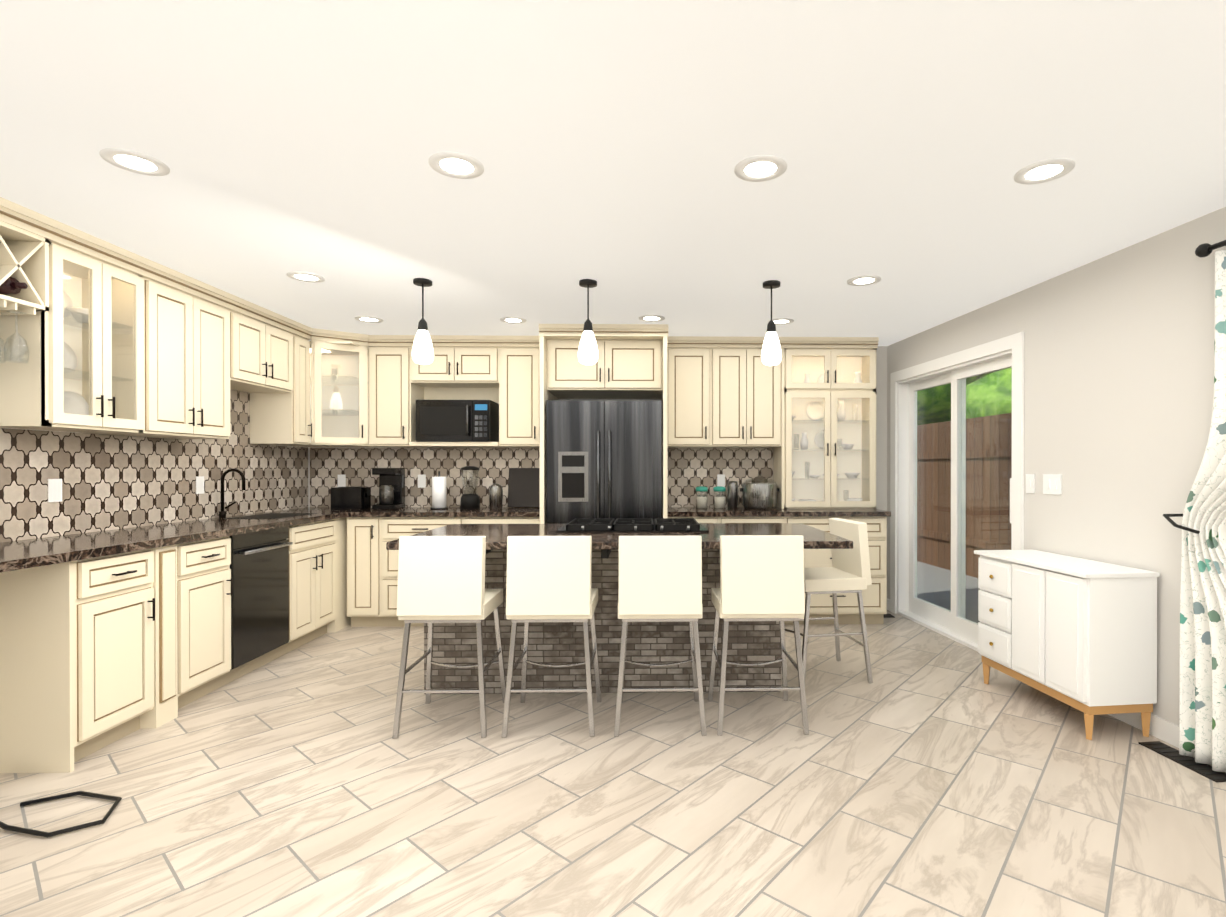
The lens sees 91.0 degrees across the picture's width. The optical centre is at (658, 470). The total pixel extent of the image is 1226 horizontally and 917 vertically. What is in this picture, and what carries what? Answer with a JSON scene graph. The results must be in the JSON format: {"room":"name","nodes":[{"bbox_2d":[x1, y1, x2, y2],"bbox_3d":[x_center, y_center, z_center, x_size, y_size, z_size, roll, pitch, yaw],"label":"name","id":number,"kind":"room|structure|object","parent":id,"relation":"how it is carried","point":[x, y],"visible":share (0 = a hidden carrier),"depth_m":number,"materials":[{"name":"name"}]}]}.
{"room":"kitchen","nodes":[
{"label":"kitchen","id":0,"kind":"room"},
{"bbox_2d":[7,391,294,446],"bbox_3d":[-3.186,0.078,1.554,0.100,2.460,7.930,0,0,-1],"label":"wall","id":1,"kind":"structure","parent":0,"point":[105,434],"depth_m":3.36,"materials":[{"name":"beige paint"}]},
{"bbox_2d":[0,221,47,308],"bbox_3d":[-2.974,-0.901,2.636,0.327,0.301,0.232,0,0,-1],"label":"wine rack","id":2,"kind":"object","parent":1,"relation":"attached to","point":[23,254],"depth_m":2.70,"materials":[{"name":"beige wood"}]},
{"bbox_2d":[0,213,151,436],"bbox_3d":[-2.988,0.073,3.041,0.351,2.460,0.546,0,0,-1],"label":"upper cabinet","id":3,"kind":"object","parent":1,"relation":"attached to","point":[98,335],"depth_m":3.01,"materials":[{"name":"beige wood"}]},
{"bbox_2d":[0,389,311,542],"bbox_3d":[-3.156,-0.115,3.153,0.018,0.975,4.728,0,0,-1],"label":"tile backsplash","id":4,"kind":"structure","parent":1,"relation":"attached to","point":[111,482],"depth_m":3.65,"materials":[{"name":"beige tile"}]},
{"bbox_2d":[48,479,61,501],"bbox_3d":[-3.153,0.102,3.140,0.006,0.120,0.070,0,0,-1],"label":"electrical outlet plate","id":5,"kind":"object","parent":4,"relation":"attached to","point":[54,490],"depth_m":3.14,"materials":[{"name":"white plastic"}]},
{"bbox_2d":[196,476,203,493],"bbox_3d":[-3.174,0.099,4.160,0.006,0.120,0.070,0,0,-1],"label":"electrical outlet plate","id":6,"kind":"object","parent":4,"relation":"attached to","point":[199,479],"depth_m":4.15,"materials":[{"name":"white plastic"}]},
{"bbox_2d":[152,261,235,438],"bbox_3d":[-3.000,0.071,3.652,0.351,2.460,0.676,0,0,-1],"label":"upper cabinet","id":7,"kind":"object","parent":1,"relation":"attached to","point":[194,321],"depth_m":3.63,"materials":[{"name":"beige wood"}]},
{"bbox_2d":[236,297,295,446],"bbox_3d":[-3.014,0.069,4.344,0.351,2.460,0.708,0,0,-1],"label":"upper cabinet","id":8,"kind":"object","parent":1,"relation":"attached to","point":[265,338],"depth_m":4.51,"materials":[{"name":"beige wood"}]},
{"bbox_2d":[296,322,311,446],"bbox_3d":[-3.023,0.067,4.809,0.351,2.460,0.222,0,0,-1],"label":"upper cabinet","id":9,"kind":"object","parent":1,"relation":"attached to","point":[301,330],"depth_m":4.80,"materials":[{"name":"beige wood"}]},
{"bbox_2d":[308,346,886,510],"bbox_3d":[-0.537,0.064,5.623,5.560,2.460,0.100,0,0,-1],"label":"wall","id":10,"kind":"structure","parent":0,"point":[881,427],"depth_m":5.62,"materials":[{"name":"beige paint"}]},
{"bbox_2d":[308,327,371,446],"bbox_3d":[-2.666,-0.689,5.036,0.376,0.950,0.279,0,0,-1],"label":"upper cabinet","id":11,"kind":"object","parent":10,"relation":"attached to","point":[339,363],"depth_m":5.13,"materials":[{"name":"beige wood"}]},
{"bbox_2d":[372,335,411,446],"bbox_3d":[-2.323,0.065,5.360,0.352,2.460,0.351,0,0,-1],"label":"upper cabinet","id":12,"kind":"object","parent":10,"relation":"attached to","point":[391,354],"depth_m":5.19,"materials":[{"name":"beige wood"}]},
{"bbox_2d":[312,448,539,506],"bbox_3d":[-2.077,0.076,5.531,2.213,0.578,0.018,0,0,-1],"label":"tile backsplash","id":13,"kind":"structure","parent":10,"relation":"attached to","point":[357,464],"depth_m":5.53,"materials":[{"name":"beige tile"}]},
{"bbox_2d":[338,475,345,486],"bbox_3d":[-2.905,0.094,5.511,0.070,0.120,0.006,0,0,-1],"label":"electrical outlet plate","id":14,"kind":"object","parent":13,"relation":"attached to","point":[341,478],"depth_m":5.51,"materials":[{"name":"white plastic"}]},
{"bbox_2d":[418,475,425,487],"bbox_3d":[-2.175,0.094,5.526,0.070,0.120,0.006,0,0,-1],"label":"electrical outlet plate","id":15,"kind":"object","parent":13,"relation":"attached to","point":[421,478],"depth_m":5.52,"materials":[{"name":"white plastic"}]},
{"bbox_2d":[412,335,499,446],"bbox_3d":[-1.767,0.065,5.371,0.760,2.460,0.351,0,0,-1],"label":"upper cabinet","id":16,"kind":"object","parent":10,"relation":"attached to","point":[462,367],"depth_m":5.20,"materials":[{"name":"beige wood"}]},
{"bbox_2d":[416,400,498,441],"bbox_3d":[-1.766,-0.431,5.310,0.630,0.360,0.409,0,0,-1],"label":"microwave","id":17,"kind":"object","parent":16,"relation":"in","point":[457,420],"visible":0.98,"depth_m":5.15,"materials":[{"name":"black metal"}]},
{"bbox_2d":[500,333,539,446],"bbox_3d":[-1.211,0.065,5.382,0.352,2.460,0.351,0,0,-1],"label":"upper cabinet","id":18,"kind":"object","parent":10,"relation":"attached to","point":[519,355],"depth_m":5.21,"materials":[{"name":"beige wood"}]},
{"bbox_2d":[668,336,711,447],"bbox_3d":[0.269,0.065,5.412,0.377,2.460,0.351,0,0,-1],"label":"wall cabinet","id":19,"kind":"object","parent":10,"relation":"attached to","point":[689,358],"depth_m":5.24,"materials":[{"name":"beige wood"}]},
{"bbox_2d":[667,448,772,506],"bbox_3d":[0.569,0.075,5.588,1.001,0.578,0.009,0,0,-1],"label":"tile backsplash","id":20,"kind":"structure","parent":10,"relation":"attached to","point":[688,469],"depth_m":5.58,"materials":[{"name":"beige tile"}]},
{"bbox_2d":[717,474,724,486],"bbox_3d":[0.584,0.094,5.581,0.070,0.120,0.006,0,0,-1],"label":"electrical outlet plate","id":21,"kind":"object","parent":20,"relation":"attached to","point":[720,477],"depth_m":5.58,"materials":[{"name":"white plastic"}]},
{"bbox_2d":[712,337,783,508],"bbox_3d":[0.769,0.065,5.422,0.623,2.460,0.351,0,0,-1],"label":"wall cabinet","id":22,"kind":"object","parent":10,"relation":"attached to","point":[748,394],"depth_m":5.25,"materials":[{"name":"beige wood"}]},
{"bbox_2d":[0,610,1225,916],"bbox_3d":[-0.134,1.333,1.620,6.405,0.050,8.130,0,0,-1],"label":"floor","id":23,"kind":"structure","parent":0,"point":[928,772],"depth_m":2.35,"materials":[{"name":"tile"}]},
{"bbox_2d":[0,564,75,772],"bbox_3d":[-2.822,0.847,1.711,0.630,0.920,1.825,0,0,-1],"label":"base cabinet","id":24,"kind":"object","parent":23,"relation":"on","point":[38,653],"depth_m":2.59,"materials":[{"name":"beige wood"}]},
{"bbox_2d":[0,791,121,837],"bbox_3d":[-2.343,1.221,2.270,0.603,0.166,0.296,0,0,-1],"label":"table base","id":25,"kind":"object","parent":23,"relation":"on","point":[116,799],"visible":1,"depth_m":2.22,"materials":[{"name":"black metal"}]},
{"bbox_2d":[72,544,183,760],"bbox_3d":[-2.841,0.843,2.869,0.638,0.920,0.560,0,0,-1],"label":"base cabinet","id":26,"kind":"object","parent":23,"relation":"on","point":[108,636],"depth_m":2.87,"materials":[{"name":"beige wood"}]},
{"bbox_2d":[0,508,359,571],"bbox_3d":[-2.830,0.362,3.152,0.648,0.040,4.710,0,0,-1],"label":"countertop","id":27,"kind":"structure","parent":26,"relation":"on","point":[15,556],"depth_m":3.13,"materials":[{"name":"brown stone"}]},
{"bbox_2d":[331,487,370,509],"bbox_3d":[-2.679,0.237,5.239,0.260,0.195,0.180,0,0,-1],"label":"toaster","id":28,"kind":"object","parent":27,"relation":"on","point":[350,498],"visible":1,"depth_m":5.15,"materials":[{"name":"black metal"}]},
{"bbox_2d":[180,536,239,705],"bbox_3d":[-2.850,0.842,3.317,0.638,0.920,0.537,0,0,-1],"label":"base cabinet","id":29,"kind":"object","parent":23,"relation":"on","point":[209,569],"depth_m":3.42,"materials":[{"name":"beige wood"}]},
{"bbox_2d":[240,528,295,676],"bbox_3d":[-2.866,0.840,3.878,0.630,0.920,0.585,0,0,-1],"label":"dishwasher","id":30,"kind":"object","parent":23,"relation":"on","point":[267,586],"depth_m":3.92,"materials":[{"name":"black metal"}]},
{"bbox_2d":[292,520,339,647],"bbox_3d":[-2.878,0.838,4.482,0.630,0.920,0.623,0,0,-1],"label":"base cabinet","id":31,"kind":"object","parent":23,"relation":"on","point":[315,547],"depth_m":4.52,"materials":[{"name":"beige wood"}]},
{"bbox_2d":[344,516,379,627],"bbox_3d":[-2.420,0.835,5.221,0.280,0.920,0.630,0,0,-1],"label":"base cabinet","id":32,"kind":"object","parent":23,"relation":"on","point":[361,533],"depth_m":4.91,"materials":[{"name":"beige wood"}]},
{"bbox_2d":[344,508,539,515],"bbox_3d":[-1.755,0.355,5.211,1.588,0.040,0.648,0,0,-1],"label":"countertop","id":33,"kind":"structure","parent":32,"relation":"on","point":[403,511],"depth_m":4.90,"materials":[{"name":"brown stone"}]},
{"bbox_2d":[372,468,404,509],"bbox_3d":[-2.370,0.154,5.288,0.200,0.360,0.228,0,0,-1],"label":"coffee maker","id":34,"kind":"object","parent":33,"relation":"on","point":[391,488],"visible":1,"depth_m":5.31,"materials":[{"name":"black plastic"}]},
{"bbox_2d":[430,471,447,508],"bbox_3d":[-1.931,0.169,5.293,0.150,0.330,0.150,0,0,-1],"label":"paper towel","id":35,"kind":"object","parent":33,"relation":"on","point":[438,492],"visible":1,"depth_m":5.24,"materials":[{"name":"white paper"}]},
{"bbox_2d":[460,466,502,509],"bbox_3d":[-1.552,0.146,5.271,0.365,0.375,0.166,0,0,-1],"label":"blender","id":36,"kind":"object","parent":33,"relation":"on","point":[468,501],"visible":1,"depth_m":5.24,"materials":[{"name":"black"}]},
{"bbox_2d":[507,468,539,506],"bbox_3d":[-1.194,0.152,5.469,0.340,0.356,0.079,0,0,-1],"label":"cutting board","id":37,"kind":"object","parent":33,"relation":"on","point":[523,487],"visible":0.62,"depth_m":5.46,"materials":[{"name":"black"}]},
{"bbox_2d":[380,516,463,626],"bbox_3d":[-1.945,0.835,5.230,0.670,0.920,0.630,0,0,-1],"label":"base cabinet","id":38,"kind":"object","parent":23,"relation":"on","point":[391,527],"depth_m":4.91,"materials":[{"name":"beige wood"}]},
{"bbox_2d":[392,536,505,738],"bbox_3d":[-1.070,0.812,3.148,0.454,0.982,0.467,0,0,-1],"label":"stool","id":39,"kind":"object","parent":23,"relation":"on","point":[441,579],"visible":1,"depth_m":2.94,"materials":[{"name":"beige leather"}]},
{"bbox_2d":[464,516,539,523],"bbox_3d":[-1.287,0.835,5.243,0.645,0.920,0.630,0,0,-1],"label":"base cabinet","id":40,"kind":"object","parent":23,"relation":"on","point":[467,519],"depth_m":4.93,"materials":[{"name":"beige wood"}]},
{"bbox_2d":[501,536,601,737],"bbox_3d":[-0.542,0.812,3.159,0.454,0.982,0.467,0,0,-1],"label":"stool","id":41,"kind":"object","parent":23,"relation":"on","point":[548,578],"visible":1,"depth_m":2.95,"materials":[{"name":"beige leather"}]},
{"bbox_2d":[424,551,780,693],"bbox_3d":[-0.323,0.855,3.680,2.090,0.890,0.900,0,0,-1],"label":"kitchen island","id":42,"kind":"object","parent":23,"relation":"on","point":[557,643],"depth_m":3.52,"materials":[{"name":"brick"}]},
{"bbox_2d":[386,523,852,550],"bbox_3d":[-0.203,0.390,3.675,2.450,0.040,1.050,0,0,-1],"label":"island countertop","id":43,"kind":"structure","parent":42,"relation":"on","point":[496,535],"depth_m":3.55,"materials":[{"name":"brown stone"}]},
{"bbox_2d":[555,518,708,532],"bbox_3d":[-0.161,0.347,3.866,0.920,0.044,0.510,0,0,-1],"label":"cooktop","id":44,"kind":"object","parent":43,"relation":"in","point":[584,525],"visible":1,"depth_m":3.65,"materials":[{"name":"black metal"}]},
{"bbox_2d":[544,325,663,523],"bbox_3d":[-0.444,0.066,5.243,0.924,2.460,0.660,0,0,-1],"label":"tall cabinet","id":45,"kind":"object","parent":23,"relation":"on","point":[630,363],"depth_m":4.91,"materials":[{"name":"beige"}]},
{"bbox_2d":[547,400,661,523],"bbox_3d":[-0.440,0.363,5.150,0.925,1.865,0.792,0,0,-1],"label":"fridge","id":46,"kind":"object","parent":23,"relation":"on","point":[604,459],"visible":0.42,"depth_m":4.81,"materials":[{"name":"black"}]},
{"bbox_2d":[614,536,706,736],"bbox_3d":[0.006,0.812,3.170,0.454,0.982,0.467,0,0,-1],"label":"stool","id":47,"kind":"object","parent":23,"relation":"on","point":[660,578],"visible":1,"depth_m":2.96,"materials":[{"name":"beige leather"}]},
{"bbox_2d":[667,512,719,522],"bbox_3d":[0.285,0.835,5.275,0.430,0.920,0.630,0,0,-1],"label":"base cabinet","id":48,"kind":"object","parent":23,"relation":"on","point":[700,519],"depth_m":4.96,"materials":[{"name":"beige wood"}]},
{"bbox_2d":[720,516,787,624],"bbox_3d":[0.775,0.835,5.285,0.550,0.920,0.630,0,0,-1],"label":"base cabinet","id":49,"kind":"object","parent":23,"relation":"on","point":[723,519],"depth_m":4.97,"materials":[{"name":"beige wood"}]},
{"bbox_2d":[708,535,808,735],"bbox_3d":[0.512,0.812,3.180,0.454,0.982,0.467,0,0,-1],"label":"stool","id":50,"kind":"object","parent":23,"relation":"on","point":[761,577],"visible":1,"depth_m":2.97,"materials":[{"name":"beige leather"}]},
{"bbox_2d":[785,518,872,682],"bbox_3d":[1.050,0.810,3.857,0.467,0.982,0.454,0,0,-9],"label":"stool","id":51,"kind":"object","parent":23,"relation":"on","point":[849,571],"visible":0.79,"depth_m":3.69,"materials":[{"name":"beige leather"}]},
{"bbox_2d":[788,516,886,624],"bbox_3d":[1.475,0.835,5.299,0.850,0.920,0.630,0,0,-1],"label":"base cabinet","id":52,"kind":"object","parent":23,"relation":"on","point":[874,598],"depth_m":4.99,"materials":[{"name":"beige wood"}]},
{"bbox_2d":[667,508,890,515],"bbox_3d":[0.993,0.355,5.267,1.846,0.040,0.648,0,0,-1],"label":"countertop","id":53,"kind":"structure","parent":52,"relation":"on","point":[671,511],"depth_m":4.96,"materials":[{"name":"brown stone"}]},
{"bbox_2d":[696,486,707,508],"bbox_3d":[0.388,0.236,5.370,0.110,0.195,0.107,0,0,-1],"label":"canister","id":54,"kind":"object","parent":53,"relation":"on","point":[701,503],"depth_m":5.33,"materials":[{"name":"white"}]},
{"bbox_2d":[713,486,725,507],"bbox_3d":[0.548,0.236,5.373,0.110,0.195,0.107,0,0,-1],"label":"canister","id":55,"kind":"object","parent":53,"relation":"on","point":[719,502],"depth_m":5.33,"materials":[{"name":"white"}]},
{"bbox_2d":[727,475,778,508],"bbox_3d":[0.844,0.184,5.329,0.450,0.300,0.310,0,0,-1],"label":"slow cooker","id":56,"kind":"object","parent":53,"relation":"on","point":[757,495],"visible":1,"depth_m":5.22,"materials":[{"name":"silver metal"}]},
{"bbox_2d":[784,337,878,508],"bbox_3d":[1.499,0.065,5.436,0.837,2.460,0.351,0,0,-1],"label":"tall cabinet","id":57,"kind":"object","parent":53,"relation":"on","point":[830,382],"depth_m":5.27,"materials":[{"name":"beige wood"}]},
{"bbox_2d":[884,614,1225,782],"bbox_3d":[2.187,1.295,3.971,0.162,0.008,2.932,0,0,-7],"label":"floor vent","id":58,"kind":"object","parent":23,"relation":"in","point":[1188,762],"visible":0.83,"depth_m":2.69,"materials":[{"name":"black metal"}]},
{"bbox_2d":[974,549,1159,739],"bbox_3d":[2.181,0.897,3.309,0.407,0.810,0.844,0,0,-6],"label":"sideboard","id":59,"kind":"object","parent":23,"relation":"on","point":[1080,634],"visible":1,"depth_m":2.97,"materials":[{"name":"white wood"}]},
{"bbox_2d":[0,0,1225,345],"bbox_3d":[-0.134,-1.177,1.611,6.405,0.050,8.130,0,0,-1],"label":"ceiling","id":60,"kind":"structure","parent":0,"point":[610,144],"depth_m":2.14,"materials":[{"name":"white paint"}]},
{"bbox_2d":[99,148,169,175],"bbox_3d":[-1.953,-1.151,2.246,0.199,0.005,0.199,0,0,-7],"label":"recessed light","id":61,"kind":"object","parent":60,"relation":"in","point":[129,160],"depth_m":2.24,"materials":[{"name":"white"}]},
{"bbox_2d":[287,271,324,282],"bbox_3d":[-2.102,-1.156,3.587,0.199,0.005,0.199,0,0,-7],"label":"recessed light","id":62,"kind":"object","parent":60,"relation":"in","point":[297,275],"depth_m":3.57,"materials":[{"name":"white"}]},
{"bbox_2d":[355,316,382,322],"bbox_3d":[-2.217,-1.159,4.605,0.199,0.005,0.199,0,0,-7],"label":"recessed light","id":63,"kind":"object","parent":60,"relation":"in","point":[369,319],"depth_m":4.60,"materials":[{"name":"white"}]},
{"bbox_2d":[412,278,433,364],"bbox_3d":[-1.435,-0.904,3.661,0.126,0.509,0.126,0,0,-1],"label":"pendant light","id":64,"kind":"object","parent":60,"relation":"hanging from","point":[422,352],"visible":1,"depth_m":3.63,"materials":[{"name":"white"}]},
{"bbox_2d":[428,151,483,178],"bbox_3d":[-0.762,-1.151,2.270,0.199,0.005,0.199,0,0,-7],"label":"recessed light","id":65,"kind":"object","parent":60,"relation":"in","point":[457,165],"depth_m":2.26,"materials":[{"name":"white"}]},
{"bbox_2d":[500,317,525,323],"bbox_3d":[-1.117,-1.160,4.627,0.199,0.005,0.199,0,0,-7],"label":"recessed light","id":66,"kind":"object","parent":60,"relation":"in","point":[516,320],"depth_m":4.62,"materials":[{"name":"white"}]},
{"bbox_2d":[578,279,597,364],"bbox_3d":[-0.430,-0.904,3.682,0.126,0.509,0.126,0,0,-1],"label":"pendant light","id":67,"kind":"object","parent":60,"relation":"hanging from","point":[588,352],"visible":1,"depth_m":3.65,"materials":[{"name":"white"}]},
{"bbox_2d":[639,315,664,321],"bbox_3d":[-0.050,-1.159,4.568,0.199,0.005,0.199,0,0,-7],"label":"recessed light","id":68,"kind":"object","parent":60,"relation":"in","point":[649,318],"depth_m":4.57,"materials":[{"name":"white"}]},
{"bbox_2d":[734,155,786,181],"bbox_3d":[0.390,-1.152,2.293,0.199,0.005,0.199,0,0,-7],"label":"recessed light","id":69,"kind":"object","parent":60,"relation":"in","point":[757,168],"depth_m":2.29,"materials":[{"name":"white"}]},
{"bbox_2d":[761,280,781,365],"bbox_3d":[0.698,-0.904,3.704,0.126,0.509,0.126,0,0,-1],"label":"pendant light","id":70,"kind":"object","parent":60,"relation":"hanging from","point":[771,354],"visible":1,"depth_m":3.67,"materials":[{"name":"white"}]},
{"bbox_2d":[768,318,793,324],"bbox_3d":[0.953,-1.160,4.669,0.199,0.005,0.199,0,0,-7],"label":"recessed light","id":71,"kind":"object","parent":60,"relation":"in","point":[779,321],"depth_m":4.66,"materials":[{"name":"white"}]},
{"bbox_2d":[847,275,880,285],"bbox_3d":[1.251,-1.156,3.654,0.199,0.005,0.199,0,0,-7],"label":"recessed light","id":72,"kind":"object","parent":60,"relation":"in","point":[863,280],"depth_m":3.65,"materials":[{"name":"white"}]},
{"bbox_2d":[1014,158,1074,183],"bbox_3d":[1.486,-1.152,2.315,0.199,0.005,0.199,0,0,-7],"label":"recessed light","id":73,"kind":"object","parent":60,"relation":"in","point":[1047,170],"depth_m":2.31,"materials":[{"name":"white"}]},
{"bbox_2d":[887,207,1225,724],"bbox_3d":[2.650,0.077,1.860,0.160,2.460,8.800,0,0,-6],"label":"wall","id":74,"kind":"structure","parent":0,"point":[1118,374],"depth_m":3.15,"materials":[{"name":"beige paint"}]},
{"bbox_2d":[909,355,1011,643],"bbox_3d":[2.347,0.244,4.699,0.131,2.055,1.471,0,0,-1],"label":"sliding glass door","id":75,"kind":"structure","parent":74,"relation":"in","point":[954,621],"depth_m":4.68,"materials":[{"name":"white"}]},
{"bbox_2d":[1026,474,1034,492],"bbox_3d":[2.344,0.080,3.788,0.014,0.120,0.070,0,0,-7],"label":"switch plate","id":76,"kind":"object","parent":74,"relation":"attached to","point":[1030,478],"depth_m":3.78,"materials":[{"name":"white plastic"}]},
{"bbox_2d":[887,332,1178,747],"bbox_3d":[2.583,0.212,1.677,0.757,2.190,8.017,0,0,-1],"label":"door frame","id":77,"kind":"structure","parent":74,"relation":"attached to","point":[1160,728],"depth_m":4.85,"materials":[{"name":"white wood"}]},
{"bbox_2d":[1043,474,1061,494],"bbox_3d":[2.365,0.081,3.609,0.014,0.120,0.140,0,0,-7],"label":"switch plate","id":78,"kind":"object","parent":74,"relation":"attached to","point":[1052,483],"depth_m":3.60,"materials":[{"name":"white plastic"}]},
{"bbox_2d":[1163,240,1225,772],"bbox_3d":[2.418,0.148,2.206,0.220,2.285,1.132,0,0,-1],"label":"curtain","id":79,"kind":"object","parent":74,"relation":"hanging from","point":[1202,699],"visible":1,"depth_m":2.62,"materials":[{"name":"white fabric"}]},
{"label":"outside","id":80,"kind":"structure","parent":0,"visible":0},
{"bbox_2d":[917,367,1011,622],"bbox_3d":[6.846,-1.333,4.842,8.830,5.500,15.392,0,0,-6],"label":"door glass","id":81,"kind":"object","parent":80,"point":[928,499],"depth_m":7.57,"materials":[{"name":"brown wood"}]}
]}

